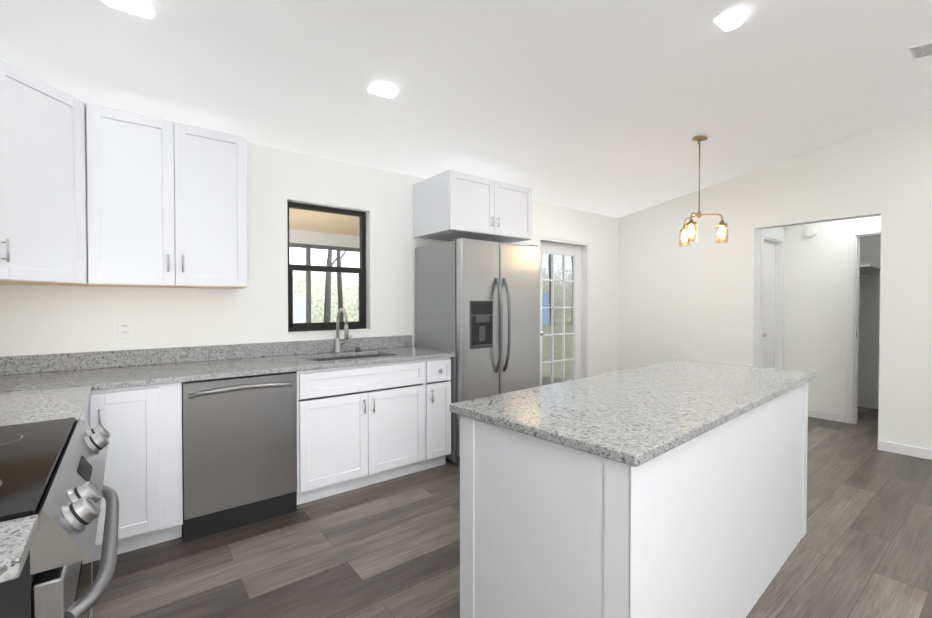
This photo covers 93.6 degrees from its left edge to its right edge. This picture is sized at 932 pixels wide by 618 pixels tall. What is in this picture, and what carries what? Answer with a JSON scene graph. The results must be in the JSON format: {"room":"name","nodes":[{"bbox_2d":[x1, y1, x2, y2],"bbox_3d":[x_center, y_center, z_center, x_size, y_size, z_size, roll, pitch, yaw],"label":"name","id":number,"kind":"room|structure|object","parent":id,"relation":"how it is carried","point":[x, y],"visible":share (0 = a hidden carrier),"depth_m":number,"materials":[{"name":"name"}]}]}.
{"room":"kitchen","nodes":[
{"label":"kitchen","id":0,"kind":"room"},
{"bbox_2d":[0,515,38,582],"bbox_3d":[-1.003,0.353,0.552,0.646,0.132,0.187,-1,1,-38],"label":"countertop","id":1,"kind":"structure","parent":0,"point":[17,536],"depth_m":0.73,"materials":[{"name":"stone"}]},
{"bbox_2d":[0,141,618,376],"bbox_3d":[-0.373,-0.551,4.152,6.370,3.600,0.150,-1,1,-38],"label":"wall","id":2,"kind":"structure","parent":0,"point":[37,319],"depth_m":3.26,"materials":[{"name":"paint"}]},
{"bbox_2d":[0,60,89,285],"bbox_3d":[-2.270,-0.615,2.146,0.612,0.973,0.693,-1,1,-38],"label":"upper cabinet","id":3,"kind":"object","parent":2,"relation":"attached to","point":[43,204],"visible":0.98,"depth_m":2.11,"materials":[{"name":"white wood"}]},
{"bbox_2d":[117,320,131,338],"bbox_3d":[-2.115,0.125,2.712,0.070,0.114,0.009,-1,1,-38],"label":"electrical outlet","id":4,"kind":"object","parent":2,"relation":"attached to","point":[124,328],"visible":1,"depth_m":2.71,"materials":[{"name":"white plastic"}]},
{"bbox_2d":[86,103,246,288],"bbox_3d":[-1.814,-0.623,2.704,0.786,0.973,0.369,-1,1,-38],"label":"upper cabinet","id":5,"kind":"object","parent":2,"relation":"attached to","point":[166,203],"visible":1,"depth_m":2.55,"materials":[{"name":"white wood"}]},
{"bbox_2d":[287,202,370,334],"bbox_3d":[-1.118,-0.321,3.562,0.675,1.022,0.136,-1,1,-38],"label":"window","id":6,"kind":"structure","parent":2,"relation":"in","point":[320,326],"depth_m":3.59,"materials":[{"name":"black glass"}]},
{"bbox_2d":[413,170,531,242],"bbox_3d":[0.082,-0.889,4.018,0.952,0.480,0.607,-1,1,-38],"label":"upper cabinet","id":7,"kind":"object","parent":2,"relation":"attached to","point":[448,205],"visible":1,"depth_m":3.77,"materials":[{"name":"white wood"}]},
{"bbox_2d":[540,242,580,385],"bbox_3d":[1.147,0.206,5.344,0.854,2.003,0.108,-1,1,-38],"label":"french door","id":8,"kind":"structure","parent":2,"relation":"in","point":[555,249],"depth_m":5.43,"materials":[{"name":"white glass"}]},
{"bbox_2d":[539,237,588,377],"bbox_3d":[1.149,0.202,5.342,0.916,2.058,0.146,-1,1,-38],"label":"door frame","id":9,"kind":"structure","parent":2,"relation":"attached to","point":[584,300],"depth_m":5.57,"materials":[{"name":"white wood"}]},
{"bbox_2d":[0,0,931,217],"bbox_3d":[1.430,-1.674,1.782,6.340,1.042,6.080,-1,1,-38],"label":"ceiling","id":10,"kind":"structure","parent":0,"point":[612,108],"depth_m":2.67,"materials":[{"name":"paint"}]},
{"bbox_2d":[102,0,153,18],"bbox_3d":[-1.494,-1.327,1.938,0.184,0.032,0.182,-1,1,-38],"label":"recessed light","id":11,"kind":"object","parent":10,"relation":"in","point":[131,7],"visible":0.75,"depth_m":1.91,"materials":[{"name":"white plastic"}]},
{"bbox_2d":[367,88,395,98],"bbox_3d":[-0.526,-1.335,2.713,0.184,0.032,0.182,-1,1,-38],"label":"recessed light","id":12,"kind":"object","parent":10,"relation":"in","point":[385,93],"visible":0.67,"depth_m":2.68,"materials":[{"name":"white plastic"}]},
{"bbox_2d":[679,136,727,246],"bbox_3d":[1.966,-1.019,3.734,0.369,0.913,0.396,-1,1,-38],"label":"pendant chandelier","id":13,"kind":"object","parent":10,"relation":"hanging from","point":[721,225],"visible":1,"depth_m":3.70,"materials":[{"name":"gold metal"}]},
{"bbox_2d":[713,15,743,31],"bbox_3d":[1.407,-1.553,2.385,0.184,0.032,0.182,-1,1,-38],"label":"recessed light","id":14,"kind":"object","parent":10,"relation":"in","point":[726,23],"visible":0.79,"depth_m":2.35,"materials":[{"name":"white plastic"}]},
{"bbox_2d":[908,42,931,58],"bbox_3d":[2.892,-1.647,2.801,0.200,0.065,0.357,-1,1,-38],"label":"ceiling vent","id":15,"kind":"object","parent":10,"relation":"in","point":[922,50],"visible":0.5,"depth_m":2.78,"materials":[{"name":"grey plastic"}]},
{"bbox_2d":[92,406,931,617],"bbox_3d":[2.304,1.299,2.503,8.550,0.050,6.080,-1,1,-38],"label":"floor","id":16,"kind":"structure","parent":0,"point":[390,548],"depth_m":2.26,"materials":[{"name":"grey wood"}]},
{"bbox_2d":[0,417,118,617],"bbox_3d":[-1.275,0.819,1.001,0.754,0.895,0.844,-1,1,-38],"label":"range","id":17,"kind":"object","parent":16,"relation":"on","point":[52,472],"visible":1,"depth_m":0.95,"materials":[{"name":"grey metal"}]},
{"bbox_2d":[85,382,182,561],"bbox_3d":[-1.892,0.833,2.494,0.412,0.882,0.639,-1,1,-38],"label":"base cabinet","id":18,"kind":"object","parent":16,"relation":"on","point":[143,467],"depth_m":2.27,"materials":[{"name":"white wood"}]},
{"bbox_2d":[0,359,99,425],"bbox_3d":[-1.807,0.337,1.602,0.660,0.132,0.767,-1,1,-38],"label":"countertop","id":19,"kind":"structure","parent":18,"relation":"on","point":[40,387],"depth_m":2.00,"materials":[{"name":"stone"}]},
{"bbox_2d":[0,335,453,397],"bbox_3d":[-1.400,0.423,2.838,2.816,0.342,0.688,-1,1,-38],"label":"countertop","id":20,"kind":"structure","parent":18,"relation":"on","point":[136,367],"depth_m":2.86,"materials":[{"name":"stone"}]},
{"bbox_2d":[334,308,360,352],"bbox_3d":[-0.901,0.168,3.451,0.220,0.352,0.216,-1,1,-38],"label":"faucet","id":21,"kind":"object","parent":20,"relation":"on","point":[338,342],"visible":1,"depth_m":3.45,"materials":[{"name":"silver metal"}]},
{"bbox_2d":[182,372,296,541],"bbox_3d":[-1.465,0.834,2.777,0.597,0.872,0.660,-1,1,-38],"label":"dishwasher","id":22,"kind":"object","parent":16,"relation":"on","point":[239,451],"visible":0.98,"depth_m":2.54,"materials":[{"name":"grey metal"}]},
{"bbox_2d":[295,359,428,504],"bbox_3d":[-0.874,0.821,3.283,0.946,0.882,0.639,-1,1,-38],"label":"base cabinet","id":23,"kind":"object","parent":16,"relation":"on","point":[355,437],"depth_m":3.00,"materials":[{"name":"white wood"}]},
{"bbox_2d":[429,357,450,468],"bbox_3d":[-0.403,0.816,3.648,0.245,0.882,0.639,-1,1,-38],"label":"base cabinet","id":24,"kind":"object","parent":16,"relation":"on","point":[439,368],"depth_m":3.41,"materials":[{"name":"white wood"}]},
{"bbox_2d":[415,237,539,465],"bbox_3d":[0.134,0.339,3.939,0.905,1.827,0.770,-1,1,-38],"label":"fridge","id":25,"kind":"object","parent":16,"relation":"on","point":[477,304],"visible":0.83,"depth_m":3.63,"materials":[{"name":"grey metal"}]},
{"bbox_2d":[460,382,807,617],"bbox_3d":[0.950,0.838,2.103,1.982,0.882,0.725,-1,1,-41],"label":"kitchen island","id":26,"kind":"object","parent":16,"relation":"on","point":[712,523],"visible":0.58,"depth_m":1.49,"materials":[{"name":"white wood"}]},
{"bbox_2d":[449,359,815,466],"bbox_3d":[0.956,0.380,2.090,2.044,0.032,0.770,-1,1,-41],"label":"island countertop","id":27,"kind":"structure","parent":26,"relation":"on","point":[636,416],"depth_m":1.68,"materials":[{"name":"stone"}]},
{"bbox_2d":[757,227,784,368],"bbox_3d":[3.437,-0.064,5.029,0.780,2.600,0.120,-1,1,-38],"label":"wall","id":28,"kind":"structure","parent":0,"point":[780,231],"depth_m":4.93,"materials":[{"name":"paint"}]},
{"bbox_2d":[763,241,774,367],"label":"hall door","id":29,"kind":"structure","parent":28,"relation":"in","point":[769,306],"depth_m":5.08,"materials":[{"name":"white wood"}]},
{"bbox_2d":[759,231,784,368],"bbox_3d":[3.454,0.192,5.036,0.704,2.087,0.136,-1,1,-38],"label":"door frame","id":30,"kind":"structure","parent":28,"relation":"attached to","point":[778,240],"depth_m":5.17,"materials":[{"name":"white wood"}]},
{"bbox_2d":[618,109,931,449],"bbox_3d":[3.935,-0.544,3.644,0.120,3.600,5.930,-1,1,-38],"label":"wall","id":31,"kind":"structure","parent":0,"point":[676,301],"depth_m":4.47,"materials":[{"name":"paint"}]},
{"bbox_2d":[878,440,931,459],"bbox_3d":[4.638,1.229,2.652,0.014,0.085,3.160,-1,1,-38],"label":"baseboard","id":32,"kind":"structure","parent":31,"relation":"attached to","point":[918,452],"depth_m":3.76,"materials":[{"name":"white wood"}]},
{"bbox_2d":[785,215,880,414],"bbox_3d":[4.019,-0.064,5.012,0.120,2.600,2.920,-1,1,-38],"label":"wall","id":33,"kind":"structure","parent":0,"point":[815,301],"depth_m":5.01,"materials":[{"name":"paint"}]},
{"bbox_2d":[803,226,817,237],"bbox_3d":[3.925,-0.879,4.991,0.038,0.130,0.130,-1,1,-38],"label":"smoke detector","id":34,"kind":"object","parent":33,"relation":"attached to","point":[810,232],"visible":1,"depth_m":4.98,"materials":[{"name":"white plastic"}]},
{"bbox_2d":[808,409,845,422],"bbox_3d":[3.957,1.194,5.002,0.014,0.085,0.590,-1,1,-38],"label":"baseboard","id":35,"kind":"structure","parent":33,"relation":"attached to","point":[811,413],"depth_m":4.89,"materials":[{"name":"white wood"}]},
{"bbox_2d":[846,227,880,423],"bbox_3d":[4.434,0.201,4.466,0.136,2.087,0.814,-1,1,-38],"label":"door frame","id":36,"kind":"structure","parent":33,"relation":"attached to","point":[854,236],"depth_m":4.72,"materials":[{"name":"white wood"}]},
{"bbox_2d":[859,264,879,278],"bbox_3d":[4.601,-0.429,5.153,0.976,0.114,0.398,-1,1,-38],"label":"closet shelf","id":37,"kind":"object","parent":33,"relation":"attached to","point":[868,267],"visible":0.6,"depth_m":5.01,"materials":[{"name":"white wood"}]},
{"label":"outside","id":38,"kind":"structure","parent":0,"visible":0},
{"bbox_2d":[289,247,571,322],"bbox_3d":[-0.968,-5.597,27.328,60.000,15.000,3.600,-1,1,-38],"label":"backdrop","id":39,"kind":"structure","parent":38,"point":[300,287],"depth_m":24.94,"materials":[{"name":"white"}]},
{"bbox_2d":[542,321,571,385],"bbox_3d":[3.972,1.038,24.314,56.000,0.060,26.370,-1,1,-38],"label":"ground","id":40,"kind":"structure","parent":38,"point":[546,354],"depth_m":11.53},
{"bbox_2d":[289,208,359,322],"bbox_3d":[-3.112,0.027,4.291,6.300,2.560,3.390,-1,1,-38],"label":"porch","id":41,"kind":"object","parent":40,"relation":"on","point":[295,227],"depth_m":6.74,"materials":[{"name":"brown metal"}]},
{"bbox_2d":[293,250,572,326],"bbox_3d":[0.924,-3.872,22.623,50.815,9.832,8.804,-1,1,-38],"label":"trees","id":42,"kind":"object","parent":40,"relation":"on","point":[299,314],"depth_m":17.07,"materials":[{"name":"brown plant"}]}
]}

